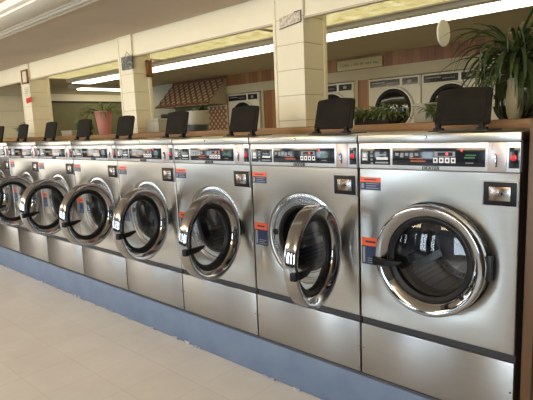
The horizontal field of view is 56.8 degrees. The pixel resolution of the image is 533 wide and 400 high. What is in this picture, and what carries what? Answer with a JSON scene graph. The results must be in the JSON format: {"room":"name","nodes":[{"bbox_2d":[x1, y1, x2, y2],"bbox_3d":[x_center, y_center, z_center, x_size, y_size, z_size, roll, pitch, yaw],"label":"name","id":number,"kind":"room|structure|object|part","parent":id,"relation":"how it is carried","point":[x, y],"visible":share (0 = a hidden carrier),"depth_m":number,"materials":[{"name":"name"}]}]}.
{"room":"laundry","nodes":[
{"label":"laundry","id":0,"kind":"room"},
{"bbox_2d":[19,63,53,136],"bbox_3d":[-2.842,-1.233,6.111,0.237,0.896,0.252,5,11,42],"label":"pillar","id":1,"kind":"structure","parent":0,"point":[38,112],"depth_m":6.04,"materials":[{"name":"beige"}]},
{"bbox_2d":[20,69,28,84],"bbox_3d":[-2.920,-1.485,5.952,0.170,0.165,0.018,5,11,42],"label":"picture frame","id":2,"kind":"object","parent":1,"relation":"attached to","point":[24,73],"visible":1,"depth_m":5.95,"materials":[{"name":"brown"}]},
{"bbox_2d":[22,72,26,81],"bbox_3d":[-2.917,-1.485,5.955,0.140,0.135,0.006,5,11,42],"label":"picture","id":3,"kind":"object","parent":2,"relation":"attached to","point":[24,74],"depth_m":5.96,"materials":[{"name":"beige paper"}]},
{"bbox_2d":[24,86,28,96],"bbox_3d":[-2.914,-1.313,5.991,0.120,0.120,0.004,5,11,42],"label":"notice","id":4,"kind":"object","parent":1,"relation":"attached to","point":[26,90],"visible":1,"depth_m":5.99,"materials":[{"name":"beige paper"}]},
{"bbox_2d":[26,97,31,103],"bbox_3d":[-2.876,-1.210,5.976,0.165,0.076,0.003,5,11,42],"label":"sticker","id":5,"kind":"object","parent":1,"relation":"attached to","point":[28,100],"visible":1,"depth_m":5.97,"materials":[{"name":"red paper"}]},
{"bbox_2d":[0,85,121,137],"bbox_3d":[-3.578,-1.034,9.466,0.140,2.382,4.040,5,11,42],"label":"wall","id":6,"kind":"structure","parent":0,"point":[66,102],"depth_m":9.12,"materials":[{"name":"beige paint"}]},
{"bbox_2d":[116,34,153,132],"bbox_3d":[-1.215,-1.074,4.591,0.232,0.896,0.197,5,11,42],"label":"pillar","id":7,"kind":"structure","parent":0,"point":[136,91],"depth_m":4.52,"materials":[{"name":"beige"}]},
{"bbox_2d":[121,52,133,69],"bbox_3d":[-1.254,-1.256,4.440,0.180,0.157,0.014,5,11,42],"label":"sign","id":8,"kind":"object","parent":7,"relation":"attached to","point":[127,63],"visible":1,"depth_m":4.43,"materials":[{"name":"grey"}]},
{"bbox_2d":[145,60,152,76],"bbox_3d":[-1.080,-1.208,4.539,0.018,0.150,0.060,5,11,42],"label":"picture frame","id":9,"kind":"object","parent":7,"relation":"attached to","point":[149,73],"visible":1,"depth_m":4.53,"materials":[{"name":"brown wood"}]},
{"bbox_2d":[0,265,320,399],"bbox_3d":[-1.438,0.893,4.350,10.800,0.100,10.100,5,11,42],"label":"floor","id":10,"kind":"structure","parent":0,"point":[55,344],"depth_m":3.12,"materials":[{"name":"tile"}]},
{"bbox_2d":[0,245,440,399],"bbox_3d":[-1.933,0.649,5.023,8.510,0.224,0.685,5,11,42],"label":"curb base","id":11,"kind":"object","parent":10,"relation":"on","point":[319,377],"visible":0.44,"depth_m":3.01,"materials":[{"name":"blue paint"}]},
{"bbox_2d":[0,126,12,141],"bbox_3d":[-3.267,-0.189,5.753,0.709,1.324,1.118,5,11,39],"label":"washing machine","id":12,"kind":"object","parent":11,"relation":"on","point":[1,127],"visible":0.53,"depth_m":5.75,"materials":[{"name":"grey"}]},
{"bbox_2d":[0,124,39,251],"bbox_3d":[-2.766,-0.141,5.295,0.709,1.324,1.118,5,11,39],"label":"washing machine","id":13,"kind":"object","parent":11,"relation":"on","point":[9,237],"visible":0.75,"depth_m":5.14,"materials":[{"name":"grey metal"}]},
{"bbox_3d":[-2.764,-0.038,4.887,0.065,0.453,0.465,2,10,27],"label":"door","id":14,"kind":"part","parent":13,"relation":"part of","materials":[{"name":"silver metal"}]},
{"bbox_3d":[-2.822,-0.107,5.257,0.672,0.700,0.020,5,11,42],"label":"panel","id":15,"kind":"part","parent":13,"relation":"part of","materials":[{"name":"metal"}]},
{"bbox_3d":[-2.803,0.394,5.330,0.672,0.250,0.020,5,11,42],"label":"service panel","id":16,"kind":"part","parent":13,"relation":"part of","materials":[{"name":"metal"}]},
{"bbox_2d":[0,122,80,261],"bbox_3d":[-2.266,-0.094,4.839,0.705,1.324,1.116,5,11,39],"label":"washing machine","id":17,"kind":"object","parent":11,"relation":"on","point":[24,162],"visible":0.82,"depth_m":4.72,"materials":[{"name":"grey metal"}]},
{"bbox_3d":[-2.533,-0.474,4.901,0.145,0.070,0.008,5,11,42],"label":"instruction plate","id":18,"kind":"part","parent":17,"relation":"part of","materials":[{"name":"black"}]},
{"bbox_3d":[-2.266,0.009,4.431,0.065,0.453,0.465,2,10,28],"label":"door","id":19,"kind":"part","parent":17,"relation":"part of","materials":[{"name":"silver metal"}]},
{"bbox_3d":[-2.338,-0.462,4.739,0.670,0.112,0.024,5,11,42],"label":"control panel","id":20,"kind":"part","parent":17,"relation":"part of","materials":[{"name":"silver metal"}]},
{"bbox_3d":[-2.320,-0.060,4.800,0.672,0.700,0.020,5,11,42],"label":"panel","id":21,"kind":"part","parent":17,"relation":"part of","materials":[{"name":"metal"}]},
{"bbox_3d":[-2.301,0.441,4.873,0.672,0.250,0.020,5,11,42],"label":"service panel","id":22,"kind":"part","parent":17,"relation":"part of","materials":[{"name":"metal"}]},
{"bbox_2d":[19,119,119,274],"bbox_3d":[-1.765,-0.047,4.382,0.705,1.324,1.116,5,11,39],"label":"washing machine","id":23,"kind":"object","parent":11,"relation":"on","point":[56,161],"visible":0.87,"depth_m":4.26,"materials":[{"name":"grey metal"}]},
{"bbox_3d":[-1.823,0.112,3.814,0.041,0.035,0.134,2,10,28],"label":"door handle","id":24,"kind":"part","parent":23,"relation":"part of","materials":[{"name":"black plastic"}]},
{"bbox_3d":[-2.031,-0.427,4.444,0.145,0.070,0.008,5,11,42],"label":"instruction plate","id":25,"kind":"part","parent":23,"relation":"part of","materials":[{"name":"black"}]},
{"bbox_3d":[-1.764,0.057,3.974,0.065,0.453,0.465,2,10,28],"label":"door","id":26,"kind":"part","parent":23,"relation":"part of","materials":[{"name":"silver metal"}]},
{"bbox_3d":[-1.837,-0.414,4.282,0.670,0.112,0.024,5,11,42],"label":"control panel","id":27,"kind":"part","parent":23,"relation":"part of","materials":[{"name":"silver metal"}]},
{"bbox_3d":[-1.819,-0.013,4.343,0.672,0.700,0.020,5,11,42],"label":"panel","id":28,"kind":"part","parent":23,"relation":"part of","materials":[{"name":"metal"}]},
{"bbox_3d":[-1.800,0.488,4.416,0.672,0.250,0.020,5,11,42],"label":"service panel","id":29,"kind":"part","parent":23,"relation":"part of","materials":[{"name":"metal"}]},
{"bbox_2d":[59,115,162,289],"bbox_3d":[-1.266,0.001,3.925,0.701,1.324,1.113,5,11,40],"label":"washing machine","id":30,"kind":"object","parent":11,"relation":"on","point":[97,192],"visible":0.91,"depth_m":3.81,"materials":[{"name":"grey metal"}]},
{"bbox_3d":[-1.328,0.160,3.360,0.041,0.035,0.134,2,10,29],"label":"door handle","id":31,"kind":"part","parent":30,"relation":"part of","materials":[{"name":"black plastic"}]},
{"bbox_3d":[-1.530,-0.380,3.987,0.145,0.070,0.008,5,11,42],"label":"instruction plate","id":32,"kind":"part","parent":30,"relation":"part of","materials":[{"name":"black"}]},
{"bbox_3d":[-1.267,0.104,3.519,0.065,0.453,0.465,2,10,29],"label":"door","id":33,"kind":"part","parent":30,"relation":"part of","materials":[{"name":"silver metal"}]},
{"bbox_3d":[-1.335,-0.367,3.825,0.670,0.112,0.024,5,11,42],"label":"control panel","id":34,"kind":"part","parent":30,"relation":"part of","materials":[{"name":"silver metal"}]},
{"bbox_3d":[-1.318,0.035,3.886,0.672,0.700,0.020,5,11,42],"label":"panel","id":35,"kind":"part","parent":30,"relation":"part of","materials":[{"name":"metal"}]},
{"bbox_3d":[-1.299,0.536,3.959,0.672,0.250,0.020,5,11,42],"label":"service panel","id":36,"kind":"part","parent":30,"relation":"part of","materials":[{"name":"metal"}]},
{"bbox_3d":[-1.145,-0.212,3.651,0.078,0.054,0.010,5,11,42],"label":"coin box door","id":37,"kind":"part","parent":30,"relation":"part of","materials":[{"name":"silver metal"}]},
{"bbox_2d":[0,264,323,399],"bbox_3d":[-1.322,0.877,4.018,6.277,0.020,0.014,5,11,42],"label":"trim","id":38,"kind":"structure","parent":11,"relation":"attached to","point":[74,295],"depth_m":3.38,"materials":[{"name":"paint"}]},
{"bbox_2d":[112,111,219,308],"bbox_3d":[-0.763,0.048,3.470,0.699,1.324,1.107,5,11,40],"label":"washing machine","id":39,"kind":"object","parent":11,"relation":"on","point":[145,224],"visible":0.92,"depth_m":3.34,"materials":[{"name":"grey metal"}]},
{"bbox_3d":[-1.029,-0.332,3.530,0.145,0.070,0.008,5,11,42],"label":"instruction plate","id":40,"kind":"part","parent":39,"relation":"part of","materials":[{"name":"black"}]},
{"bbox_3d":[-0.827,0.206,2.910,0.041,0.035,0.134,2,10,27],"label":"door handle","id":41,"kind":"part","parent":39,"relation":"part of","materials":[{"name":"black plastic"}]},
{"bbox_3d":[-0.772,0.150,3.071,0.065,0.453,0.465,2,10,27],"label":"door","id":42,"kind":"part","parent":39,"relation":"part of","materials":[{"name":"silver metal"}]},
{"bbox_3d":[-0.834,-0.320,3.368,0.670,0.112,0.024,5,11,42],"label":"control panel","id":43,"kind":"part","parent":39,"relation":"part of","materials":[{"name":"silver metal"}]},
{"bbox_3d":[-0.817,0.082,3.429,0.672,0.700,0.020,5,11,42],"label":"panel","id":44,"kind":"part","parent":39,"relation":"part of","materials":[{"name":"metal"}]},
{"bbox_3d":[-0.797,0.583,3.502,0.672,0.250,0.020,5,11,42],"label":"service panel","id":45,"kind":"part","parent":39,"relation":"part of","materials":[{"name":"metal"}]},
{"bbox_3d":[-0.643,-0.164,3.193,0.078,0.054,0.010,5,11,42],"label":"coin box door","id":46,"kind":"part","parent":39,"relation":"part of","materials":[{"name":"silver metal"}]},
{"bbox_2d":[169,148,172,159],"bbox_3d":[-0.610,-0.294,3.149,0.036,0.076,0.006,5,11,42],"label":"switch","id":47,"kind":"object","parent":39,"relation":"attached to","point":[170,149],"depth_m":3.14,"materials":[{"name":"black"}]},
{"bbox_2d":[172,105,311,334],"bbox_3d":[-0.273,0.095,3.015,0.674,1.324,1.092,5,11,42],"label":"washing machine","id":48,"kind":"object","parent":11,"relation":"on","point":[216,236],"visible":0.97,"depth_m":2.88,"materials":[{"name":"grey metal"}]},
{"bbox_3d":[-0.528,-0.285,3.074,0.145,0.070,0.008,5,11,42],"label":"instruction plate","id":49,"kind":"part","parent":48,"relation":"part of","materials":[{"name":"black"}]},
{"bbox_3d":[-0.363,0.252,2.470,0.041,0.035,0.134,3,10,33],"label":"door handle","id":50,"kind":"part","parent":48,"relation":"part of","materials":[{"name":"black plastic"}]},
{"bbox_3d":[-0.291,0.197,2.624,0.065,0.453,0.465,3,10,33],"label":"door","id":51,"kind":"part","parent":48,"relation":"part of","materials":[{"name":"silver metal"}]},
{"bbox_3d":[-0.333,-0.272,2.911,0.670,0.112,0.024,5,11,42],"label":"control panel","id":52,"kind":"part","parent":48,"relation":"part of","materials":[{"name":"silver metal"}]},
{"bbox_3d":[-0.315,0.130,2.972,0.672,0.700,0.020,5,11,42],"label":"panel","id":53,"kind":"part","parent":48,"relation":"part of","materials":[{"name":"metal"}]},
{"bbox_3d":[-0.296,0.631,3.045,0.672,0.250,0.020,5,11,42],"label":"service panel","id":54,"kind":"part","parent":48,"relation":"part of","materials":[{"name":"metal"}]},
{"bbox_3d":[-0.142,-0.117,2.736,0.078,0.054,0.010,5,11,42],"label":"coin box door","id":55,"kind":"part","parent":48,"relation":"part of","materials":[{"name":"silver metal"}]},
{"bbox_2d":[244,148,248,161],"bbox_3d":[-0.109,-0.246,2.692,0.036,0.076,0.006,5,11,42],"label":"switch","id":56,"kind":"object","parent":48,"relation":"attached to","point":[246,150],"depth_m":2.69,"materials":[{"name":"black"}]},
{"bbox_2d":[249,98,407,370],"bbox_3d":[0.230,0.143,2.558,0.684,1.324,1.098,5,11,42],"label":"washing machine","id":57,"kind":"object","parent":11,"relation":"on","point":[306,187],"visible":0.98,"depth_m":2.46,"materials":[{"name":"grey metal"}]},
{"bbox_3d":[-0.026,-0.237,2.616,0.145,0.070,0.008,5,11,42],"label":"instruction plate","id":58,"kind":"part","parent":57,"relation":"part of","materials":[{"name":"black"}]},
{"bbox_3d":[0.144,0.300,2.010,0.041,0.035,0.134,3,10,32],"label":"door handle","id":59,"kind":"part","parent":57,"relation":"part of","materials":[{"name":"black plastic"}]},
{"bbox_3d":[0.169,-0.225,2.454,0.670,0.112,0.024,5,11,42],"label":"control panel","id":60,"kind":"part","parent":57,"relation":"part of","materials":[{"name":"silver metal"}]},
{"bbox_3d":[0.186,0.177,2.515,0.672,0.700,0.020,5,11,42],"label":"panel","id":61,"kind":"part","parent":57,"relation":"part of","materials":[{"name":"metal"}]},
{"bbox_3d":[0.205,0.678,2.588,0.672,0.250,0.020,5,11,42],"label":"service panel","id":62,"kind":"part","parent":57,"relation":"part of","materials":[{"name":"metal"}]},
{"bbox_3d":[0.214,0.245,2.165,0.065,0.453,0.465,3,10,32],"label":"door","id":63,"kind":"part","parent":57,"relation":"part of","materials":[{"name":"silver metal"}]},
{"bbox_3d":[0.359,-0.070,2.280,0.078,0.054,0.010,5,11,42],"label":"coin box door","id":64,"kind":"part","parent":57,"relation":"part of","materials":[{"name":"silver metal"}]},
{"bbox_2d":[349,148,356,164],"bbox_3d":[0.393,-0.199,2.235,0.036,0.076,0.006,5,11,42],"label":"switch","id":65,"kind":"object","parent":57,"relation":"attached to","point":[352,151],"depth_m":2.23,"materials":[{"name":"black"}]},
{"bbox_2d":[358,87,529,399],"bbox_3d":[0.860,0.164,2.242,0.674,1.324,0.704,5,11,42],"label":"washing machine","id":66,"kind":"object","parent":11,"relation":"on","point":[443,213],"visible":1,"depth_m":2.04,"materials":[{"name":"grey metal"}]},
{"bbox_3d":[0.475,-0.190,2.159,0.145,0.070,0.008,5,11,42],"label":"instruction plate","id":67,"kind":"part","parent":66,"relation":"part of","materials":[{"name":"black"}]},
{"bbox_3d":[0.518,0.269,2.123,0.138,0.036,0.042,5,11,42],"label":"door handle","id":68,"kind":"part","parent":66,"relation":"part of","materials":[{"name":"black plastic"}]},
{"bbox_3d":[0.668,0.248,2.018,0.476,0.465,0.067,5,11,42],"label":"door","id":69,"kind":"part","parent":66,"relation":"part of","materials":[{"name":"silver metal"}]},
{"bbox_3d":[0.706,0.726,2.131,0.672,0.250,0.020,5,11,42],"label":"service panel","id":70,"kind":"part","parent":66,"relation":"part of","materials":[{"name":"metal"}]},
{"bbox_3d":[0.688,0.224,2.058,0.672,0.700,0.020,5,11,42],"label":"panel","id":71,"kind":"part","parent":66,"relation":"part of","materials":[{"name":"metal"}]},
{"bbox_3d":[0.670,-0.177,1.997,0.670,0.112,0.024,5,11,42],"label":"control panel","id":72,"kind":"part","parent":66,"relation":"part of","materials":[{"name":"silver metal"}]},
{"bbox_3d":[0.861,-0.022,1.823,0.078,0.054,0.010,5,11,42],"label":"coin box door","id":73,"kind":"part","parent":66,"relation":"part of","materials":[{"name":"silver metal"}]},
{"bbox_2d":[509,147,519,168],"bbox_3d":[0.894,-0.151,1.778,0.036,0.076,0.006,5,11,42],"label":"switch","id":74,"kind":"object","parent":66,"relation":"attached to","point":[514,152],"depth_m":1.77,"materials":[{"name":"black"}]},
{"bbox_2d":[228,92,261,128],"bbox_3d":[-0.134,-0.829,8.533,0.730,1.975,0.755,5,11,42],"label":"dryer","id":75,"kind":"object","parent":10,"relation":"on","point":[254,98],"visible":0.12,"depth_m":8.09,"materials":[{"name":"beige metal"}]},
{"bbox_3d":[-0.388,-1.364,8.198,0.570,0.570,0.042,5,11,42],"label":"door","id":76,"kind":"part","parent":75,"relation":"part of","materials":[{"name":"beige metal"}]},
{"bbox_3d":[-0.394,-1.691,8.158,0.700,0.120,0.020,5,11,42],"label":"control panel","id":77,"kind":"part","parent":75,"relation":"part of","materials":[{"name":"white metal"}]},
{"bbox_2d":[328,82,354,124],"bbox_3d":[1.178,-0.705,7.336,0.730,1.975,0.755,5,11,42],"label":"dryer","id":78,"kind":"object","parent":10,"relation":"on","point":[347,89],"visible":0.06,"depth_m":6.84,"materials":[{"name":"beige metal"}]},
{"bbox_3d":[0.924,-1.240,7.002,0.570,0.570,0.042,5,11,42],"label":"door","id":79,"kind":"part","parent":78,"relation":"part of","materials":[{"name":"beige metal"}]},
{"bbox_3d":[0.918,-1.567,6.962,0.700,0.120,0.020,5,11,42],"label":"control panel","id":80,"kind":"part","parent":78,"relation":"part of","materials":[{"name":"white metal"}]},
{"bbox_2d":[369,74,421,122],"bbox_3d":[1.884,-0.638,6.693,0.730,1.975,0.755,5,11,42],"label":"dryer","id":81,"kind":"object","parent":10,"relation":"on","point":[401,91],"visible":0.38,"depth_m":6.27,"materials":[{"name":"beige metal"}]},
{"bbox_3d":[1.630,-1.173,6.359,0.570,0.570,0.042,5,11,42],"label":"door","id":82,"kind":"part","parent":81,"relation":"part of","materials":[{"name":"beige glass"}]},
{"bbox_3d":[1.621,-1.171,6.349,0.416,0.416,0.020,5,11,42],"label":"door glass","id":83,"kind":"part","parent":81,"relation":"part of","materials":[{"name":"black"}]},
{"bbox_3d":[1.624,-1.500,6.319,0.700,0.120,0.020,5,11,42],"label":"control panel","id":84,"kind":"part","parent":81,"relation":"part of","materials":[{"name":"beige metal"}]},
{"bbox_2d":[422,69,480,102],"bbox_3d":[2.433,-0.586,6.192,0.730,1.975,0.755,5,11,42],"label":"dryer","id":85,"kind":"object","parent":10,"relation":"on","point":[430,90],"visible":0.15,"depth_m":5.89,"materials":[{"name":"beige metal"}]},
{"bbox_3d":[2.171,-1.119,5.849,0.416,0.416,0.020,5,11,42],"label":"door glass","id":86,"kind":"part","parent":85,"relation":"part of","materials":[{"name":"black glass"}]},
{"bbox_3d":[2.179,-1.121,5.858,0.570,0.570,0.042,5,11,42],"label":"door","id":87,"kind":"part","parent":85,"relation":"part of","materials":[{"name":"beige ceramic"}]},
{"bbox_3d":[2.174,-1.448,5.818,0.700,0.120,0.020,5,11,42],"label":"control panel","id":88,"kind":"part","parent":85,"relation":"part of","materials":[{"name":"metal"}]},
{"bbox_2d":[484,66,532,119],"bbox_3d":[2.983,-0.534,5.691,0.730,1.975,0.755,5,11,42],"label":"dryer","id":89,"kind":"object","parent":10,"relation":"on","point":[529,114],"visible":0.07,"depth_m":5.45,"materials":[{"name":"beige metal"}]},
{"bbox_3d":[2.729,-1.069,5.357,0.570,0.570,0.042,5,11,42],"label":"door","id":90,"kind":"part","parent":89,"relation":"part of","materials":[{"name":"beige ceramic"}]},
{"bbox_3d":[2.720,-1.067,5.348,0.416,0.416,0.020,5,11,42],"label":"door glass","id":91,"kind":"part","parent":89,"relation":"part of","materials":[{"name":"black"}]},
{"bbox_2d":[520,120,532,399],"bbox_3d":[1.200,0.363,2.083,0.038,1.400,0.650,5,11,42],"label":"trim","id":92,"kind":"structure","parent":10,"relation":"on","point":[526,381],"depth_m":1.84,"materials":[{"name":"brown wood"}]},
{"bbox_2d":[152,84,225,130],"bbox_3d":[-1.629,-1.079,9.515,2.700,2.300,0.088,5,11,42],"label":"wall","id":93,"kind":"structure","parent":0,"point":[159,92],"depth_m":9.67,"materials":[{"name":"beige paint"}]},
{"bbox_2d":[208,104,228,129],"bbox_3d":[-0.838,-1.196,8.689,0.500,0.930,0.025,5,11,42],"label":"trellis","id":94,"kind":"object","parent":93,"relation":"attached to","point":[218,119],"visible":0.47,"depth_m":8.63,"materials":[{"name":"brown wood"}]},
{"bbox_2d":[226,54,503,127],"bbox_3d":[2.104,-0.630,6.068,7.500,2.125,0.017,5,11,42],"label":"trim","id":95,"kind":"structure","parent":93,"relation":"attached to","point":[434,65],"depth_m":6.50,"materials":[{"name":"beige"}]},
{"bbox_2d":[0,0,389,86],"bbox_3d":[-1.166,-1.394,4.410,10.200,0.218,0.050,5,11,42],"label":"header beam","id":96,"kind":"structure","parent":0,"point":[252,15],"depth_m":3.93,"materials":[{"name":"beige paint"}]},
{"bbox_2d":[0,0,532,86],"bbox_3d":[-1.533,-1.466,4.000,10.800,0.125,10.100,5,11,42],"label":"ceiling","id":97,"kind":"structure","parent":0,"point":[99,21],"depth_m":4.67,"materials":[{"name":"paint"}]},
{"bbox_2d":[0,0,98,38],"bbox_3d":[-2.780,-1.384,4.427,7.400,0.061,0.396,5,11,42],"label":"ceiling fixture","id":98,"kind":"object","parent":97,"relation":"attached to","point":[16,16],"visible":1,"depth_m":3.25,"materials":[{"name":"white metal"}]},
{"bbox_2d":[66,69,118,83],"bbox_3d":[-2.463,-1.859,7.368,1.915,0.059,0.651,5,11,42],"label":"fluorescent light","id":99,"kind":"object","parent":97,"relation":"attached to","point":[103,77],"depth_m":7.55,"materials":[{"name":"beige plastic"}]},
{"bbox_2d":[68,84,119,90],"bbox_3d":[-2.986,-2.121,9.362,0.240,0.084,1.500,5,11,42],"label":"fluorescent light","id":100,"kind":"object","parent":97,"relation":"attached to","point":[73,86],"visible":0.56,"depth_m":9.04,"materials":[{"name":"beige plastic"}]},
{"bbox_2d":[49,60,159,79],"bbox_3d":[-2.636,-1.755,6.569,2.480,0.017,1.200,5,11,42],"label":"recessed light","id":101,"kind":"object","parent":97,"relation":"in","point":[112,66],"visible":0.27,"depth_m":7.01,"materials":[{"name":"yellow"}]},
{"bbox_2d":[152,63,176,72],"bbox_3d":[-1.499,-1.775,6.539,0.783,0.059,0.575,5,11,42],"label":"fluorescent light","id":102,"kind":"object","parent":97,"relation":"attached to","point":[154,68],"depth_m":6.64,"materials":[{"name":"beige plastic"}]},
{"bbox_2d":[150,29,272,60],"bbox_3d":[-0.941,-1.595,5.024,2.080,0.017,1.200,5,11,42],"label":"recessed light","id":103,"kind":"object","parent":97,"relation":"in","point":[257,35],"visible":0.3,"depth_m":5.20,"materials":[{"name":"yellow plastic"}]},
{"bbox_2d":[153,38,273,67],"bbox_3d":[-0.433,-1.695,5.704,2.392,0.059,0.440,5,11,42],"label":"fluorescent light","id":104,"kind":"object","parent":97,"relation":"attached to","point":[264,46],"visible":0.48,"depth_m":5.67,"materials":[{"name":"beige plastic"}]},
{"bbox_2d":[263,0,459,30],"bbox_3d":[1.094,-1.402,3.169,3.400,0.017,1.200,5,11,42],"label":"recessed light","id":105,"kind":"object","parent":97,"relation":"in","point":[390,7],"visible":0.22,"depth_m":3.90,"materials":[{"name":"yellow plastic"}]},
{"bbox_2d":[327,0,532,41],"bbox_3d":[1.337,-1.528,4.091,2.392,0.059,0.440,5,11,42],"label":"fluorescent light","id":106,"kind":"object","parent":97,"relation":"attached to","point":[462,8],"visible":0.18,"depth_m":4.03,"materials":[{"name":"beige plastic"}]},
{"bbox_2d":[437,15,449,46],"bbox_3d":[1.134,-1.196,3.157,0.016,0.415,0.170,6,12,44],"label":"disc","id":107,"kind":"object","parent":97,"relation":"hanging from","point":[443,28],"visible":0.99,"depth_m":3.16,"materials":[{"name":"beige plastic"}]},
{"bbox_2d":[264,90,275,127],"bbox_3d":[0.353,-0.806,7.730,1.020,2.125,0.080,5,11,42],"label":"wall paneling","id":108,"kind":"structure","parent":0,"point":[269,95],"depth_m":7.83,"materials":[{"name":"brown wood"}]},
{"bbox_2d":[272,0,327,127],"bbox_3d":[0.229,-0.943,3.312,0.259,0.896,0.252,5,11,42],"label":"pillar","id":109,"kind":"structure","parent":0,"point":[300,49],"depth_m":3.23,"materials":[{"name":"beige"}]},
{"bbox_2d":[279,10,300,29],"bbox_3d":[0.151,-1.157,3.171,0.181,0.096,0.008,5,11,42],"label":"sign","id":110,"kind":"object","parent":109,"relation":"attached to","point":[293,18],"visible":1,"depth_m":3.17,"materials":[{"name":"grey"}]},
{"bbox_2d":[231,68,473,94],"bbox_3d":[1.752,-0.940,7.658,10.200,2.300,0.100,5,11,42],"label":"wall","id":111,"kind":"structure","parent":0,"point":[469,68],"depth_m":7.26,"materials":[{"name":"beige"}]},
{"bbox_2d":[358,79,372,115],"bbox_3d":[1.355,-0.711,6.816,0.220,2.125,0.080,5,11,42],"label":"wall paneling","id":112,"kind":"structure","parent":0,"point":[363,84],"depth_m":6.66,"materials":[{"name":"brown wood"}]},
{"bbox_2d":[227,31,532,85],"bbox_3d":[1.556,-1.824,6.422,8.950,0.175,0.080,5,11,42],"label":"wall paneling","id":113,"kind":"structure","parent":0,"point":[436,52],"depth_m":6.19,"materials":[{"name":"brown wood"}]},
{"bbox_2d":[155,76,227,108],"bbox_3d":[-1.364,-1.900,8.753,1.506,0.482,0.472,5,11,42],"label":"awning","id":114,"kind":"object","parent":113,"relation":"attached to","point":[213,90],"visible":0.98,"depth_m":8.62,"materials":[{"name":"brown"}]},
{"bbox_2d":[337,56,382,71],"bbox_3d":[1.249,-1.829,6.628,0.700,0.130,0.030,5,11,42],"label":"wall sign","id":115,"kind":"object","parent":113,"relation":"attached to","point":[376,61],"visible":1,"depth_m":6.61,"materials":[{"name":"beige wood"}]},
{"bbox_3d":[-1.045,0.091,4.690,10.190,1.355,0.180,5,11,42],"label":"wall","id":116,"kind":"structure","parent":0,"visible":0},
{"bbox_2d":[3,118,532,140],"bbox_3d":[-1.065,-0.603,4.595,10.190,0.047,0.298,5,11,42],"label":"trim","id":117,"kind":"structure","parent":116,"relation":"on","point":[499,123],"depth_m":3.07,"materials":[{"name":"brown wood"}]},
{"bbox_2d":[61,130,76,135],"bbox_3d":[-2.260,-0.773,5.700,0.270,0.060,0.110,5,11,42],"label":"planter box","id":118,"kind":"object","parent":117,"relation":"on","point":[70,132],"visible":0.8,"depth_m":5.62,"materials":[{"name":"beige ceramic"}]},
{"bbox_2d":[73,120,95,134],"bbox_3d":[-2.014,-0.803,5.462,0.258,0.170,0.338,-3,8,-7],"label":"potted plant","id":119,"kind":"object","parent":117,"relation":"on","point":[92,126],"visible":0.13,"depth_m":5.45,"materials":[{"name":"green plant"}]},
{"bbox_2d":[75,102,121,134],"bbox_3d":[-1.667,-0.862,5.182,0.672,0.341,0.605,-3,8,-4],"label":"potted plant","id":120,"kind":"object","parent":117,"relation":"on","point":[103,116],"visible":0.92,"depth_m":5.11,"materials":[{"name":"pink ceramic"}]},
{"bbox_3d":[-1.704,-0.810,5.176,0.208,0.242,0.208,5,11,42],"label":"pot","id":121,"kind":"part","parent":120,"relation":"part of","materials":[{"name":"pink ceramic"}]},
{"bbox_2d":[146,118,166,132],"bbox_3d":[-1.023,-0.689,4.573,0.240,0.125,0.120,5,11,42],"label":"box","id":122,"kind":"object","parent":117,"relation":"on","point":[159,124],"visible":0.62,"depth_m":4.50,"materials":[{"name":"beige cardboard"}]},
{"bbox_2d":[180,103,211,130],"bbox_3d":[-0.607,-0.713,4.199,0.315,0.249,0.248,-4,9,-9],"label":"ceramic pot","id":123,"kind":"object","parent":117,"relation":"on","point":[198,120],"visible":0.78,"depth_m":4.12,"materials":[{"name":"beige ceramic"}]},
{"bbox_3d":[-0.595,-0.617,4.210,0.200,0.056,0.200,5,11,42],"label":"pot","id":124,"kind":"part","parent":123,"relation":"part of","materials":[{"name":"grey ceramic"}]},
{"bbox_3d":[-0.598,-0.698,4.198,0.224,0.118,0.224,5,11,42],"label":"pot","id":125,"kind":"part","parent":123,"relation":"part of","materials":[{"name":"beige ceramic"}]},
{"bbox_2d":[354,101,410,124],"bbox_3d":[0.658,-0.535,3.047,0.454,0.134,0.318,5,11,42],"label":"trailing plant","id":126,"kind":"object","parent":117,"relation":"on","point":[371,117],"visible":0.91,"depth_m":2.97,"materials":[{"name":"green plant"}]},
{"bbox_3d":[0.667,-0.484,3.034,0.240,0.035,0.100,5,11,42],"label":"planter","id":127,"kind":"part","parent":126,"relation":"part of","materials":[{"name":"brown wood"}]},
{"bbox_2d":[413,102,434,122],"bbox_3d":[0.933,-0.513,2.898,0.128,0.112,0.068,5,11,42],"label":"planter","id":128,"kind":"object","parent":117,"relation":"on","point":[420,117],"visible":0.64,"depth_m":2.88,"materials":[{"name":"beige ceramic"}]},
{"bbox_2d":[411,102,436,121],"bbox_3d":[0.930,-0.483,2.699,0.219,0.111,0.280,5,11,42],"label":"trailing plant","id":129,"kind":"object","parent":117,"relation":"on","point":[432,111],"visible":0.45,"depth_m":2.68,"materials":[{"name":"green plant"}]},
{"bbox_2d":[434,8,532,118],"bbox_3d":[1.270,-0.695,2.474,0.783,0.569,0.690,3,10,30],"label":"plant","id":130,"kind":"object","parent":117,"relation":"on","point":[516,56],"visible":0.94,"depth_m":2.41,"materials":[{"name":"green plant"}]},
{"bbox_3d":[1.252,-0.510,2.486,0.088,0.200,0.088,5,11,42],"label":"pot","id":131,"kind":"part","parent":130,"relation":"part of","materials":[{"name":"beige ceramic"}]}
]}

